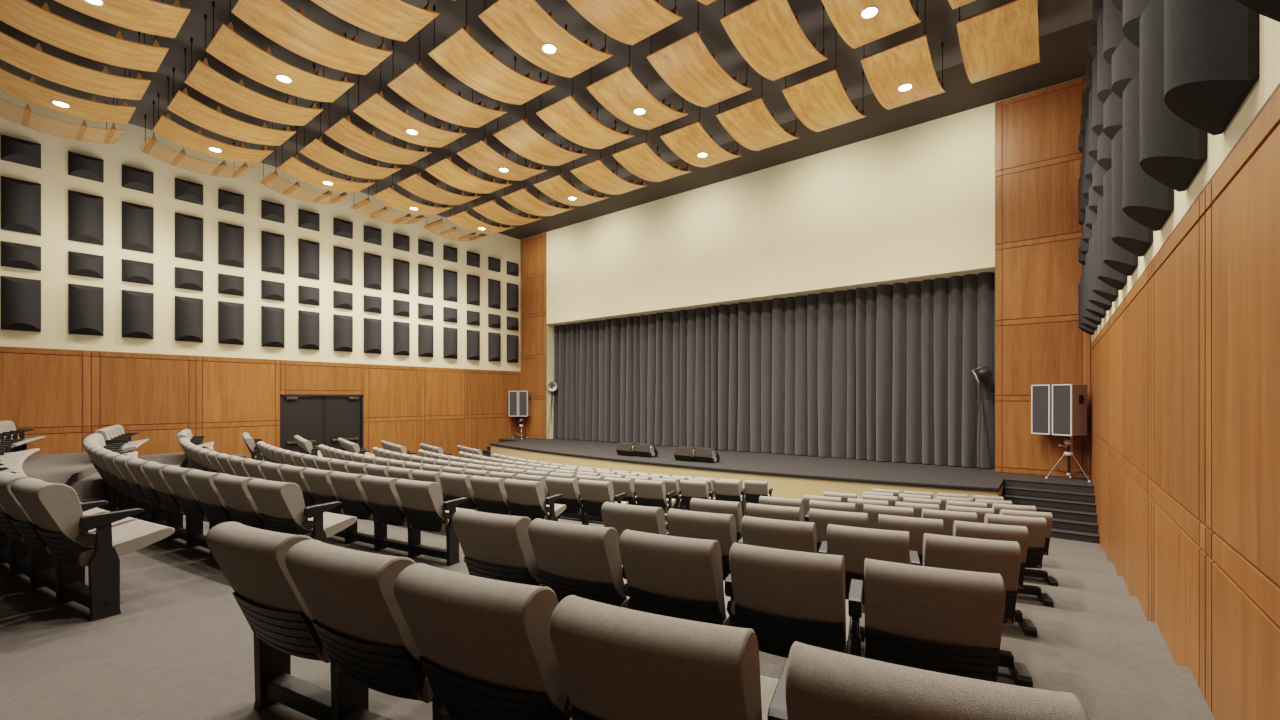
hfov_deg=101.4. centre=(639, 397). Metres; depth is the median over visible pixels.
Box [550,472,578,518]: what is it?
seat
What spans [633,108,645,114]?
recessed light
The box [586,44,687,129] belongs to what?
wood panel
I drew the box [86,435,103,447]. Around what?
cushion
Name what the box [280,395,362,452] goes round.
door
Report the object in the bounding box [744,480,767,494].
cushion
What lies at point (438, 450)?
cushion
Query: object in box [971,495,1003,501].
seat
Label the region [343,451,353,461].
seat
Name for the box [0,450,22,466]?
seat
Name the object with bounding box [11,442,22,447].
seat cushion
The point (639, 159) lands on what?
wood panel
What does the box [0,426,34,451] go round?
seat
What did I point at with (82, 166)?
acoustic panel
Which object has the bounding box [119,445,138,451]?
seat cushion
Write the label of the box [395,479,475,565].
seat
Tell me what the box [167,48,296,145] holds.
wood panel
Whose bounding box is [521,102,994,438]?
wall
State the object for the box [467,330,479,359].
acoustic panel
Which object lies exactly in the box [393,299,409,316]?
acoustic panel
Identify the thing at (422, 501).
cushion
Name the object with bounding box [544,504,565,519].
seat cushion
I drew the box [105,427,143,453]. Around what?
seat
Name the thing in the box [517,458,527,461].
seat
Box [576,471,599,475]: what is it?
seat
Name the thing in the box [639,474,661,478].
seat
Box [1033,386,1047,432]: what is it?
grille
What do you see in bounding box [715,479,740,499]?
cushion
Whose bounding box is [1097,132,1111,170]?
acoustic panel
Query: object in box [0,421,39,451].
seat
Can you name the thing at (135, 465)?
cushion
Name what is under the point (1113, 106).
acoustic panel
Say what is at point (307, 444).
cushion
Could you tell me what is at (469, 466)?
seat
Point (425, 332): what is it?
acoustic panel
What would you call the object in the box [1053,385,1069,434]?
grille
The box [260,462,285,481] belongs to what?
seat
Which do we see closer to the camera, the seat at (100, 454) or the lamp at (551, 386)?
the seat at (100, 454)
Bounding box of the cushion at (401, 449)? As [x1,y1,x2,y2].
[396,445,406,453]
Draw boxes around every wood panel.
[0,0,168,71]
[0,31,150,99]
[0,68,135,123]
[22,97,115,142]
[54,0,190,37]
[143,100,247,176]
[152,76,273,162]
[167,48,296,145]
[184,14,322,125]
[206,0,354,102]
[231,0,392,74]
[261,146,346,202]
[278,125,374,191]
[299,103,401,178]
[311,0,438,41]
[324,79,431,163]
[352,180,424,223]
[353,63,466,146]
[372,163,452,214]
[387,31,506,127]
[397,145,480,204]
[425,125,511,193]
[425,202,486,240]
[428,0,554,104]
[447,191,514,233]
[457,105,546,180]
[473,176,542,224]
[478,0,612,77]
[493,100,587,165]
[501,159,573,215]
[534,144,608,205]
[536,73,633,148]
[567,0,682,44]
[570,142,647,194]
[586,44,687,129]
[612,120,691,181]
[647,1,751,106]
[660,99,741,166]
[697,0,715,4]
[716,95,799,150]
[720,0,827,80]
[782,28,866,131]
[822,0,920,48]
[861,0,945,109]
[948,0,975,8]
[957,0,1039,82]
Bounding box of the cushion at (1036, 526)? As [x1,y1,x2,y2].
[984,513,1046,547]
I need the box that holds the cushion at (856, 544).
[827,524,909,574]
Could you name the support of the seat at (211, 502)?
on the floor
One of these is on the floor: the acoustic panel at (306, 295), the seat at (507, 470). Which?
the seat at (507, 470)
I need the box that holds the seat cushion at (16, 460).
[0,459,23,463]
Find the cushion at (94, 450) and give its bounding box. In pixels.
[91,447,107,471]
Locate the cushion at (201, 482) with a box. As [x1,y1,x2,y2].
[185,469,227,510]
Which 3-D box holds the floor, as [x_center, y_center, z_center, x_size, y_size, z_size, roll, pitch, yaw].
[-3.940,2.016,9.843,20.370,1.289,23.190,0,0,38]
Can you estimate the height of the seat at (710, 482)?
0.860 m
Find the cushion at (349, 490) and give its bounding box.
[330,471,369,506]
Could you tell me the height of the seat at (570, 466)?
0.860 m
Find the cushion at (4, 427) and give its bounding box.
[0,421,11,438]
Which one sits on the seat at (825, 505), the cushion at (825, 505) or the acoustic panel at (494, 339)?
the cushion at (825, 505)
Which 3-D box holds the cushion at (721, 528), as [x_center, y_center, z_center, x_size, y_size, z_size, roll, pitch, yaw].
[0.460,1.050,3.878,0.480,0.432,0.264,0,0,26]
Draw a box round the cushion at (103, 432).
[94,429,110,443]
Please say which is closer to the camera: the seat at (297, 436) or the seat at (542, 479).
the seat at (542, 479)
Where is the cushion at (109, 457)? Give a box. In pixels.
[104,452,125,479]
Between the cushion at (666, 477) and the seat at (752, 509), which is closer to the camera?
the seat at (752, 509)
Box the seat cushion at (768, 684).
[760,675,778,719]
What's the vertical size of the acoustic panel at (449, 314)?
0.575 m
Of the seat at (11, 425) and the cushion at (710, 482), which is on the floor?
the seat at (11, 425)
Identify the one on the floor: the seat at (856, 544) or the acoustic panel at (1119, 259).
the seat at (856, 544)
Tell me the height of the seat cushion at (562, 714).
0.153 m
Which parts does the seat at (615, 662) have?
leg panel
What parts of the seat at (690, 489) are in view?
leg panel, armrest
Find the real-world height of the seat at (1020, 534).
0.860 m
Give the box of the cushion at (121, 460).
[114,455,138,484]
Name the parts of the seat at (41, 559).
leg panel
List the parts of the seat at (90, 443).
leg panel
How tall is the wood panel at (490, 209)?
1.129 m
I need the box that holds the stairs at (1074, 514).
[1003,479,1098,543]
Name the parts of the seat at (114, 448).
armrest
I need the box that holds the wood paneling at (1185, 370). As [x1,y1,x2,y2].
[1091,83,1279,719]
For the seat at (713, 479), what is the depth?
11.71 m
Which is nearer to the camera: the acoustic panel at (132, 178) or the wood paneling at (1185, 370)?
the wood paneling at (1185, 370)
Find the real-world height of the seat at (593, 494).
0.860 m
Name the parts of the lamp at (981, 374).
leg, leg, leg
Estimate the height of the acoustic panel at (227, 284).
0.575 m
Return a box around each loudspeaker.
[509,391,518,415]
[519,391,530,415]
[1031,384,1051,434]
[1052,384,1086,435]
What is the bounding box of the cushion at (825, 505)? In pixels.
[809,500,855,511]
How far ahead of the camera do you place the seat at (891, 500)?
7.83 m
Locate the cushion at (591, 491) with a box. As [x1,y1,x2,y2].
[578,479,614,502]
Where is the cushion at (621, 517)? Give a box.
[601,502,665,538]
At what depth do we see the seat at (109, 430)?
11.72 m
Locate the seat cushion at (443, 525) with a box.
[409,508,475,532]
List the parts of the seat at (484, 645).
leg panel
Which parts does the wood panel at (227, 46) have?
rod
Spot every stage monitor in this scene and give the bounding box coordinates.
[616,442,635,455]
[633,443,657,457]
[674,446,695,461]
[693,447,719,462]
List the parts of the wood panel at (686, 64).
rod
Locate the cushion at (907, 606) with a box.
[864,558,1005,649]
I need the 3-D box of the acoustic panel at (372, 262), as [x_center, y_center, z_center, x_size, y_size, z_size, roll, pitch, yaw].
[-9.448,-4.496,18.617,0.250,1.230,0.610,0,0,38]
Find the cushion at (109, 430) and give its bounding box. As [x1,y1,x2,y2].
[101,428,113,437]
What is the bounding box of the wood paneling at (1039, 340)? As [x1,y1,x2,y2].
[995,77,1090,494]
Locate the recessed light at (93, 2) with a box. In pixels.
[84,0,103,5]
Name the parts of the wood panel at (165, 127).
rod, rod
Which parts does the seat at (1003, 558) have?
armrest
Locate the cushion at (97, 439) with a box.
[84,437,100,445]
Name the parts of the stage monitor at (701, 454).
socket plate, plate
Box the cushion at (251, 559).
[206,522,313,619]
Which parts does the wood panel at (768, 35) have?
rod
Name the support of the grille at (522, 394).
attached to the loudspeaker at (524, 396)
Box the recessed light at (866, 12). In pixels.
[860,6,878,18]
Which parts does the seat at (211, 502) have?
leg panel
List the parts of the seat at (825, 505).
armrest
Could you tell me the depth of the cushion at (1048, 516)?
6.02 m
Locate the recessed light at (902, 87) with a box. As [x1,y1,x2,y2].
[898,83,912,91]
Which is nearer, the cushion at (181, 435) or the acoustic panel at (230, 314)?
the cushion at (181, 435)
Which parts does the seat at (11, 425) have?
leg panel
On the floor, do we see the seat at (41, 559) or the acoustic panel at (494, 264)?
the seat at (41, 559)
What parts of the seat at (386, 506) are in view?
leg panel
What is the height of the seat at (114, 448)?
0.860 m
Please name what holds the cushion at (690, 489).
on the seat at (690, 489)
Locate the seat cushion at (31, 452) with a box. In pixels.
[0,451,34,457]
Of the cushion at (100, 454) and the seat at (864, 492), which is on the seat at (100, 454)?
the cushion at (100, 454)
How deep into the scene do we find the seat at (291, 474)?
6.30 m
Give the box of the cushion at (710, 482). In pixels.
[688,478,713,496]
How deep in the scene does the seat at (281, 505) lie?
4.23 m
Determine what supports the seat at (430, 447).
on the floor
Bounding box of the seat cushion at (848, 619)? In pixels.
[845,599,850,653]
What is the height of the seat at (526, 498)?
0.860 m
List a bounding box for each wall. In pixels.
[0,91,519,371]
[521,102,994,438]
[995,76,1092,350]
[1093,14,1279,340]
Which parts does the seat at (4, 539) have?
leg panel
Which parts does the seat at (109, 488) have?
leg panel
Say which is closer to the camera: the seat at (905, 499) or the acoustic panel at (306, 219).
the seat at (905, 499)
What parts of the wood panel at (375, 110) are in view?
rod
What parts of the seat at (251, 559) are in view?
leg panel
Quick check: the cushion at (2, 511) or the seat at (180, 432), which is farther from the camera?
the seat at (180, 432)
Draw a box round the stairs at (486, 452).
[481,439,518,456]
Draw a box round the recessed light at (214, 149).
[208,147,221,152]
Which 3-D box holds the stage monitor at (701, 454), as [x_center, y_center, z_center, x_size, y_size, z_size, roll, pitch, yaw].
[1.864,1.613,14.746,0.620,0.400,0.490,0,0,40]
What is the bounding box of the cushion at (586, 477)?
[576,474,603,480]
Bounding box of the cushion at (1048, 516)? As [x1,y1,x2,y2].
[999,509,1052,537]
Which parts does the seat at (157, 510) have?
leg panel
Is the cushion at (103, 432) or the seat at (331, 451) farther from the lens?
the seat at (331, 451)
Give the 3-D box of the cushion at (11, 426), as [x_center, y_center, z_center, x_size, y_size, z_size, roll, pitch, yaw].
[-13.995,0.727,11.590,0.264,0.432,0.480,0,0,-38]
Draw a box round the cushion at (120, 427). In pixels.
[113,425,124,433]
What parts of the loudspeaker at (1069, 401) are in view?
frame, handle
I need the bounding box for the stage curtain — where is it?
[553,272,994,467]
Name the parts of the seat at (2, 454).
armrest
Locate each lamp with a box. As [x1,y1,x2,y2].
[547,381,556,434]
[970,366,992,470]
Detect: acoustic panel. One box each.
[1,134,40,168]
[1,176,40,235]
[1,241,40,270]
[1,276,40,331]
[68,151,103,182]
[68,190,103,245]
[68,251,103,278]
[68,283,103,335]
[122,165,153,193]
[122,201,153,253]
[122,259,153,284]
[122,290,153,338]
[175,178,202,204]
[175,213,202,261]
[175,267,202,290]
[175,296,202,341]
[218,189,243,214]
[218,222,243,267]
[218,273,243,295]
[218,301,243,344]
[261,200,284,223]
[261,231,284,274]
[261,280,284,300]
[261,306,284,347]
[298,209,319,231]
[298,239,319,279]
[298,285,319,305]
[298,310,319,349]
[333,218,352,238]
[333,246,352,285]
[333,291,352,309]
[333,314,352,351]
[364,225,381,245]
[364,252,381,289]
[364,295,381,312]
[364,318,381,353]
[393,233,409,251]
[393,259,409,294]
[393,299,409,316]
[393,321,409,355]
[418,239,432,256]
[418,264,432,297]
[418,303,432,319]
[418,324,432,356]
[443,245,456,262]
[443,269,456,301]
[443,307,456,322]
[443,327,456,358]
[467,251,479,267]
[467,274,479,305]
[467,310,479,325]
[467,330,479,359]
[488,256,500,271]
[488,279,500,308]
[488,314,500,327]
[488,332,500,361]
[507,261,517,276]
[507,283,517,311]
[507,316,517,330]
[507,334,517,362]
[1078,133,1084,152]
[1078,178,1084,225]
[1078,247,1084,264]
[1078,284,1093,334]
[1080,112,1088,135]
[1080,161,1088,213]
[1080,235,1088,254]
[1080,275,1097,330]
[1083,86,1090,114]
[1083,141,1091,199]
[1083,222,1091,243]
[1083,265,1100,324]
[1085,56,1093,88]
[1085,116,1096,180]
[1085,204,1096,229]
[1085,252,1105,317]
[1089,21,1096,57]
[1089,88,1098,160]
[1089,185,1101,213]
[1089,237,1111,310]
[1092,0,1102,21]
[1092,55,1103,135]
[1092,162,1106,196]
[1092,220,1117,301]
[1097,11,1112,102]
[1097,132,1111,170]
[1097,197,1126,289]
[1103,0,1124,64]
[1103,92,1122,139]
[1103,167,1137,275]
[1112,0,1122,12]
[1112,37,1139,99]
[1112,127,1152,256]
[1123,0,1150,47]
[1123,71,1172,230]
[1140,0,1206,191]
[1164,0,1257,134]
[1237,0,1279,21]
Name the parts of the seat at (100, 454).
leg panel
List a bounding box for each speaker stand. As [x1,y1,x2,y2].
[512,416,527,438]
[1045,435,1090,481]
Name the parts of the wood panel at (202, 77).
rod, rod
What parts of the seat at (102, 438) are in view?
armrest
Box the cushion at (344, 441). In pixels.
[343,440,348,450]
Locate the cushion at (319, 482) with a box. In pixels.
[303,468,339,501]
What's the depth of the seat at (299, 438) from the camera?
14.98 m
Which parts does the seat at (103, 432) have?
armrest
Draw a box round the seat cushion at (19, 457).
[0,456,26,461]
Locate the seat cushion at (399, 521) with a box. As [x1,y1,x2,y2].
[375,518,407,525]
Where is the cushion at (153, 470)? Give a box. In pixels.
[142,462,174,496]
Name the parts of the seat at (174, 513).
leg panel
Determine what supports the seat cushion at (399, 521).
on the seat at (386, 506)
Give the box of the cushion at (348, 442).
[346,441,352,451]
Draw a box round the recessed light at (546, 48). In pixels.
[541,43,556,53]
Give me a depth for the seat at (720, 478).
11.50 m
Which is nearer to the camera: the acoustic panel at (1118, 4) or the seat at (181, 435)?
the acoustic panel at (1118, 4)
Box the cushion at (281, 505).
[247,478,311,531]
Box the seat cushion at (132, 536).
[52,520,174,566]
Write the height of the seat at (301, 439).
0.860 m
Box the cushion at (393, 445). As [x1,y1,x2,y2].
[392,444,398,452]
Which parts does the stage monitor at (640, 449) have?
socket plate, plate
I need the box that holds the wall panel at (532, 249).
[520,233,545,438]
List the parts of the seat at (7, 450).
leg panel, armrest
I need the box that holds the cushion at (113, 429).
[105,427,117,436]
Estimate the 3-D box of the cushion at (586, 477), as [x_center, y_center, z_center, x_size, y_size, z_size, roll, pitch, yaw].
[-0.836,1.534,8.909,0.480,0.432,0.264,0,0,28]
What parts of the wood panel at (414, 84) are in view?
rod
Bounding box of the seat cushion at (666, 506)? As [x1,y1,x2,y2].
[664,498,675,512]
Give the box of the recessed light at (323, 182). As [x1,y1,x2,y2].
[322,181,332,184]
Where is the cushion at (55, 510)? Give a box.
[11,478,94,547]
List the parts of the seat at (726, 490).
leg panel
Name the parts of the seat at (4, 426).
leg panel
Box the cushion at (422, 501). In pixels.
[395,479,446,521]
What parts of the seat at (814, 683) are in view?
armrest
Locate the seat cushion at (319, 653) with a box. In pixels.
[254,633,329,662]
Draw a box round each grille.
[519,391,526,415]
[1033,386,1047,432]
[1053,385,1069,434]
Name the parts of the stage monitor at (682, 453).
plate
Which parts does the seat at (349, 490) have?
leg panel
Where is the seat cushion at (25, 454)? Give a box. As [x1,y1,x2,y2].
[0,453,30,459]
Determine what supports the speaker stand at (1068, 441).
on the stage
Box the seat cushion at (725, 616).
[722,581,729,625]
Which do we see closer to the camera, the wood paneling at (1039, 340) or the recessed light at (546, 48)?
the recessed light at (546, 48)
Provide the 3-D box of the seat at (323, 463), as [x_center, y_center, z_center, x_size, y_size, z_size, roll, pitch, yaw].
[-5.093,1.425,8.906,0.563,0.860,0.658,0,0,37]
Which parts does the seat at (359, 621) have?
leg panel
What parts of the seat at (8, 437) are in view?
leg panel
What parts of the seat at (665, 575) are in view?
armrest, leg panel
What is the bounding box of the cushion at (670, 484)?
[651,477,679,499]
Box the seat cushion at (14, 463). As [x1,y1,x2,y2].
[0,462,22,466]
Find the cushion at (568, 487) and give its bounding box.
[545,476,581,505]
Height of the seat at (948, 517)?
0.860 m
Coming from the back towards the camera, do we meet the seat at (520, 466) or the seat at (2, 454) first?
the seat at (520, 466)
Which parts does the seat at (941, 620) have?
leg panel, armrest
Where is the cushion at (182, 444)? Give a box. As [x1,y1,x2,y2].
[181,441,190,457]
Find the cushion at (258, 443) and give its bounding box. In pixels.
[257,441,264,455]
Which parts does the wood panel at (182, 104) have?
rod, rod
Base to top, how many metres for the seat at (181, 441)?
0.860 m
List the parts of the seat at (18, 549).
leg panel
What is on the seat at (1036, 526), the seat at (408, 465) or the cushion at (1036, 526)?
the cushion at (1036, 526)
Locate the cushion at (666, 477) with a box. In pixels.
[663,476,686,489]
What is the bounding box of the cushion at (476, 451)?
[472,449,482,455]
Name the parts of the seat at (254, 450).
leg panel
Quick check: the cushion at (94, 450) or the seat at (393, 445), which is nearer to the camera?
the cushion at (94, 450)
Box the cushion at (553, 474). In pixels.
[550,472,575,478]
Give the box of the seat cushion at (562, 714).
[439,707,572,719]
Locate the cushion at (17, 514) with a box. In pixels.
[0,472,34,523]
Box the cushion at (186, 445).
[184,443,193,460]
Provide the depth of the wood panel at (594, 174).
14.68 m
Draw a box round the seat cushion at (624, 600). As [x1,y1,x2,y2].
[620,565,628,607]
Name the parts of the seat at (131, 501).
leg panel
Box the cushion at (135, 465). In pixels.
[127,458,154,490]
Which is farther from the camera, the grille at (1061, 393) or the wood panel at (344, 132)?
the wood panel at (344, 132)
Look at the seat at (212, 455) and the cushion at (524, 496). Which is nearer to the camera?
the cushion at (524, 496)
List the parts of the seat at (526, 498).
leg panel, armrest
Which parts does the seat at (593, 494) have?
leg panel, armrest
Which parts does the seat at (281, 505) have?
leg panel, armrest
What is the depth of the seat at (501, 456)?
16.17 m
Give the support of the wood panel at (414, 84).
hanging from the ceiling
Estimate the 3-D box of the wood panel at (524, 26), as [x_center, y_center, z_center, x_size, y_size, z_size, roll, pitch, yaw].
[-1.579,-6.628,9.110,1.080,1.143,2.120,0,0,38]
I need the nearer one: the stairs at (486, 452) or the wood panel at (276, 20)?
the wood panel at (276, 20)
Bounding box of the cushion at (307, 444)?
[302,440,314,455]
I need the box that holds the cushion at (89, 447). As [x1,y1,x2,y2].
[87,444,101,467]
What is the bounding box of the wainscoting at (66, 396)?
[0,346,519,458]
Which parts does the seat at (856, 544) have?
armrest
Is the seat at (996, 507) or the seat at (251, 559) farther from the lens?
the seat at (996, 507)
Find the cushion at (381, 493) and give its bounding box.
[360,475,404,513]
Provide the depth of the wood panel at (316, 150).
13.61 m
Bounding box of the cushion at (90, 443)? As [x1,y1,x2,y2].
[84,442,98,464]
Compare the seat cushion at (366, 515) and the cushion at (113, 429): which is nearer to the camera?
the seat cushion at (366, 515)
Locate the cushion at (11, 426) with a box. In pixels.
[3,420,19,438]
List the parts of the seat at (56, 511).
leg panel, armrest, leg panel, armrest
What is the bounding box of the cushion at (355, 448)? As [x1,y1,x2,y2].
[349,442,359,453]
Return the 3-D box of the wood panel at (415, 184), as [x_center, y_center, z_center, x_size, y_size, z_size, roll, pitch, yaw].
[-6.049,-6.635,15.863,1.080,1.129,2.120,0,0,38]
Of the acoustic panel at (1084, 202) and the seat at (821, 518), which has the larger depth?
the acoustic panel at (1084, 202)
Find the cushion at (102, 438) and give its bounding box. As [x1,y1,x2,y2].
[89,433,105,445]
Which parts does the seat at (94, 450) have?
leg panel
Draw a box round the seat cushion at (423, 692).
[333,664,432,702]
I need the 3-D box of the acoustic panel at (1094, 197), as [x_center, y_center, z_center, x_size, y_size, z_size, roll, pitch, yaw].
[7.128,-3.122,8.128,0.250,0.575,0.610,0,0,38]
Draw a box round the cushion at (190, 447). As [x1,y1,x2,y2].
[187,445,199,463]
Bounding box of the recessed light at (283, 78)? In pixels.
[275,74,291,82]
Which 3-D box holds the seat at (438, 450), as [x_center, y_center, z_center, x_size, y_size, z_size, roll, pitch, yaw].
[-6.510,2.070,17.491,0.658,0.860,0.623,0,0,-38]
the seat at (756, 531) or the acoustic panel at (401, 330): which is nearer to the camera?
the seat at (756, 531)
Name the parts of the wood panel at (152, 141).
rod, rod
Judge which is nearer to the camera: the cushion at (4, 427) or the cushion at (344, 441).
the cushion at (4, 427)
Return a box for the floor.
[0,452,1214,719]
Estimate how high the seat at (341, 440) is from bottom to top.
0.860 m
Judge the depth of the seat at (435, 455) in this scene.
13.80 m
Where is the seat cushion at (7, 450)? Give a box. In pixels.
[5,448,39,454]
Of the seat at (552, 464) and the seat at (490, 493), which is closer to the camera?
the seat at (490, 493)
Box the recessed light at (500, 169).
[498,167,508,171]
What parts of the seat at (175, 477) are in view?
leg panel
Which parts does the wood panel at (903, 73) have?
rod, rod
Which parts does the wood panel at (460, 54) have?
rod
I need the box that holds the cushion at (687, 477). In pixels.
[673,475,693,479]
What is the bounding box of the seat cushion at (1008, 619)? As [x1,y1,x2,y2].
[1003,615,1014,624]
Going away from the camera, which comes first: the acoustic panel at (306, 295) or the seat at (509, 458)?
the seat at (509, 458)
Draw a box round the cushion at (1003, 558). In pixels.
[923,533,1020,591]
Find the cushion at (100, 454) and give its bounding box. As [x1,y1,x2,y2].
[96,449,113,474]
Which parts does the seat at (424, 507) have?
leg panel, leg panel, armrest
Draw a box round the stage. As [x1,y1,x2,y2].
[490,437,1093,503]
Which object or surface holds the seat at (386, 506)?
on the floor
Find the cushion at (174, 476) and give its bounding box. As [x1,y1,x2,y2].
[162,465,198,503]
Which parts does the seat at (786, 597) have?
armrest, leg panel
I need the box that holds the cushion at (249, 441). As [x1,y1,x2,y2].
[244,437,257,454]
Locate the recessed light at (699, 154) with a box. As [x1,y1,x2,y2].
[697,152,707,157]
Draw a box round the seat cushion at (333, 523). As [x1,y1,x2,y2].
[305,512,356,537]
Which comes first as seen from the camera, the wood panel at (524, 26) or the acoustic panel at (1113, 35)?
the acoustic panel at (1113, 35)
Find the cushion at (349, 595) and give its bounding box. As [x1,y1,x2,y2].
[285,539,420,660]
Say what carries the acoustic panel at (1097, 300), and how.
attached to the wall at (1219, 146)
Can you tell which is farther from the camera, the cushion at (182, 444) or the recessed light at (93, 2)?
the cushion at (182, 444)
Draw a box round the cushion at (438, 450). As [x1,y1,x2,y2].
[433,447,443,453]
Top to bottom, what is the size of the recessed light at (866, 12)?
0.044 m
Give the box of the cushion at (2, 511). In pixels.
[0,471,7,513]
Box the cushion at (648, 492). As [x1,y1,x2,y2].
[634,479,666,505]
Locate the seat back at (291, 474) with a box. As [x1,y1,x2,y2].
[280,465,311,495]
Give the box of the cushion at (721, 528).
[667,508,736,554]
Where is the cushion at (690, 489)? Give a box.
[680,479,708,499]
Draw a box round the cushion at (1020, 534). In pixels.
[953,520,1028,563]
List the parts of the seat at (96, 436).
armrest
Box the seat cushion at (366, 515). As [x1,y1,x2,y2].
[346,512,373,520]
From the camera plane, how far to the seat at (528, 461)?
14.94 m
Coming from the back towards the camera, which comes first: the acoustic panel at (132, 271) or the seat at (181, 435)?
the acoustic panel at (132, 271)
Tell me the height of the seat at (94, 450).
0.860 m
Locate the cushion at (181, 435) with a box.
[176,433,187,440]
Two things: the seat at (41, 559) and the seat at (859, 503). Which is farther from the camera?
the seat at (859, 503)
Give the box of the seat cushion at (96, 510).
[21,507,109,542]
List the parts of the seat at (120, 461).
leg panel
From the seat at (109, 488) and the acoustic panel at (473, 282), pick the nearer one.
the seat at (109, 488)
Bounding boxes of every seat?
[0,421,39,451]
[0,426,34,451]
[0,433,28,443]
[0,434,22,447]
[0,439,39,454]
[0,441,34,457]
[0,443,30,459]
[0,445,26,461]
[0,448,23,463]
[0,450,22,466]
[0,460,26,476]
[0,471,109,577]
[0,472,138,591]
[0,502,80,564]
[3,420,45,450]
[3,465,22,470]
[7,469,23,472]
[11,478,174,621]
[83,438,122,488]
[83,440,124,492]
[84,437,136,457]
[84,442,126,497]
[86,435,136,456]
[87,444,111,502]
[89,433,137,454]
[91,447,117,507]
[94,429,138,451]
[96,449,126,510]
[101,428,140,453]
[104,452,136,518]
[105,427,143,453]
[109,426,146,452]
[113,425,148,451]
[114,455,149,521]
[127,458,165,525]
[142,462,185,540]
[162,465,208,548]
[176,433,213,468]
[178,432,212,447]
[179,431,212,446]
[179,439,208,468]
[180,430,212,446]
[181,441,194,468]
[183,429,213,445]
[184,443,196,468]
[185,469,232,556]
[187,445,201,469]
[192,447,207,471]
[199,449,215,472]
[206,522,331,719]
[207,451,224,473]
[213,474,266,529]
[217,453,236,475]
[229,456,249,476]
[243,459,266,479]
[244,437,262,460]
[247,478,356,543]
[257,441,265,460]
[260,443,269,461]
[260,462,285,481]
[264,444,274,462]
[269,446,280,463]
[275,448,287,464]
[280,465,316,506]
[283,450,296,465]
[285,539,432,719]
[292,452,306,466]
[295,436,312,453]
[297,437,319,453]
[299,438,320,453]
[302,440,321,456]
[303,454,319,468]
[303,468,344,537]
[315,457,332,470]
[318,444,326,457]
[323,446,331,457]
[328,448,337,458]
[330,459,349,472]
[330,471,373,544]
[335,449,345,460]
[340,439,345,450]
[343,440,366,452]
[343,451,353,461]
[346,441,370,454]
[347,461,367,474]
[349,442,374,456]
[352,453,364,462]
[360,475,407,551]
[363,455,376,464]
[366,464,390,477]
[372,447,380,456]
[375,457,390,465]
[378,449,385,457]
[384,441,390,450]
[384,450,393,458]
[387,467,414,479]
[389,459,407,467]
[392,444,415,455]
[392,452,403,460]
[394,563,572,719]
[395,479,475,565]
[396,445,415,454]
[401,454,412,461]
[405,461,423,469]
[411,455,423,462]
[412,469,446,501]
[418,449,425,456]
[422,457,436,464]
[422,464,444,472]
[424,451,433,457]
[428,445,435,452]
[432,453,440,459]
[433,447,451,454]
[435,459,451,466]
[439,472,478,510]
[440,454,449,460]
[442,466,465,474]
[449,456,461,461]
[450,461,467,468]
[452,509,541,585]
[459,451,465,457]
[460,458,474,463]
[462,446,467,452]
[464,469,490,476]
[465,453,473,458]
[466,463,485,469]
[467,447,473,453]
[470,475,511,514]
[472,449,490,456]
[472,460,487,464]
[473,454,481,460]
[482,456,492,461]
[484,465,504,471]
[486,461,501,466]
[489,471,516,478]
[491,458,503,462]
[493,453,499,458]
[500,455,508,459]
[501,463,518,468]
[502,459,515,464]
[504,468,526,473]
[504,479,565,520]
[508,456,516,460]
[515,461,528,465]
[516,474,548,497]
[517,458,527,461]
[517,465,536,470]
[526,470,549,476]
[527,460,538,463]
[528,463,543,467]
[528,518,628,607]
[535,467,555,472]
[538,461,550,464]
[543,465,559,468]
[545,476,582,521]
[549,595,778,719]
[550,463,564,466]
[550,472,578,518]
[555,469,576,474]
[559,466,577,470]
[564,465,578,467]
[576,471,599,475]
[576,474,603,521]
[577,468,595,472]
[578,479,628,524]
[579,466,594,469]
[595,468,612,471]
[596,470,616,474]
[600,473,624,477]
[601,502,665,564]
[604,477,636,504]
[612,470,630,472]
[617,472,638,476]
[619,529,729,625]
[625,475,650,489]
[631,472,650,474]
[634,479,675,531]
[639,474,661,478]
[651,473,673,507]
[651,477,680,519]
[663,476,686,513]
[667,508,736,580]
[673,475,693,509]
[679,479,715,509]
[688,478,713,510]
[690,498,742,542]
[696,477,716,489]
[714,479,746,516]
[719,478,742,490]
[725,542,850,657]
[738,516,816,552]
[743,480,772,515]
[746,503,801,521]
[759,496,803,521]
[767,641,1088,719]
[803,494,841,521]
[805,500,855,521]
[809,508,867,552]
[819,524,909,641]
[823,491,856,502]
[848,498,887,512]
[848,558,1005,681]
[862,494,897,506]
[863,491,893,495]
[864,504,913,528]
[871,514,943,565]
[872,488,899,501]
[895,501,938,517]
[899,494,930,501]
[903,497,940,509]
[904,490,932,498]
[909,533,1032,687]
[922,509,977,535]
[936,496,970,510]
[937,493,967,497]
[946,500,986,507]
[946,505,993,522]
[946,520,1036,636]
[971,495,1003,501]
[975,499,1011,507]
[984,513,1053,606]
[992,503,1036,514]
[999,509,1057,586]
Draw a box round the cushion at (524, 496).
[504,479,547,513]
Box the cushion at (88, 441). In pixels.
[83,440,97,446]
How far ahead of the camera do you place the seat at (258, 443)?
11.64 m
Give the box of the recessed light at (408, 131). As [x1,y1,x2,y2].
[406,129,418,134]
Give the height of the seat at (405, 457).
0.860 m
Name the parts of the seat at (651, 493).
leg panel, armrest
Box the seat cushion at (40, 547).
[25,512,138,553]
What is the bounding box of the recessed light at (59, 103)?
[51,100,69,107]
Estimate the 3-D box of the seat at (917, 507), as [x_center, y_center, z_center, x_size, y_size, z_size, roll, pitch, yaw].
[3.534,1.748,6.780,0.563,0.860,0.658,0,0,24]
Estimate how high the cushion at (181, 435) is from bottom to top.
0.432 m
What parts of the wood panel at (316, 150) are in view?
rod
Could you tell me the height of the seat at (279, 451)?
0.860 m
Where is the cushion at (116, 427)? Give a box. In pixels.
[109,426,120,434]
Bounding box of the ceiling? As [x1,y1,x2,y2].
[0,0,1094,239]

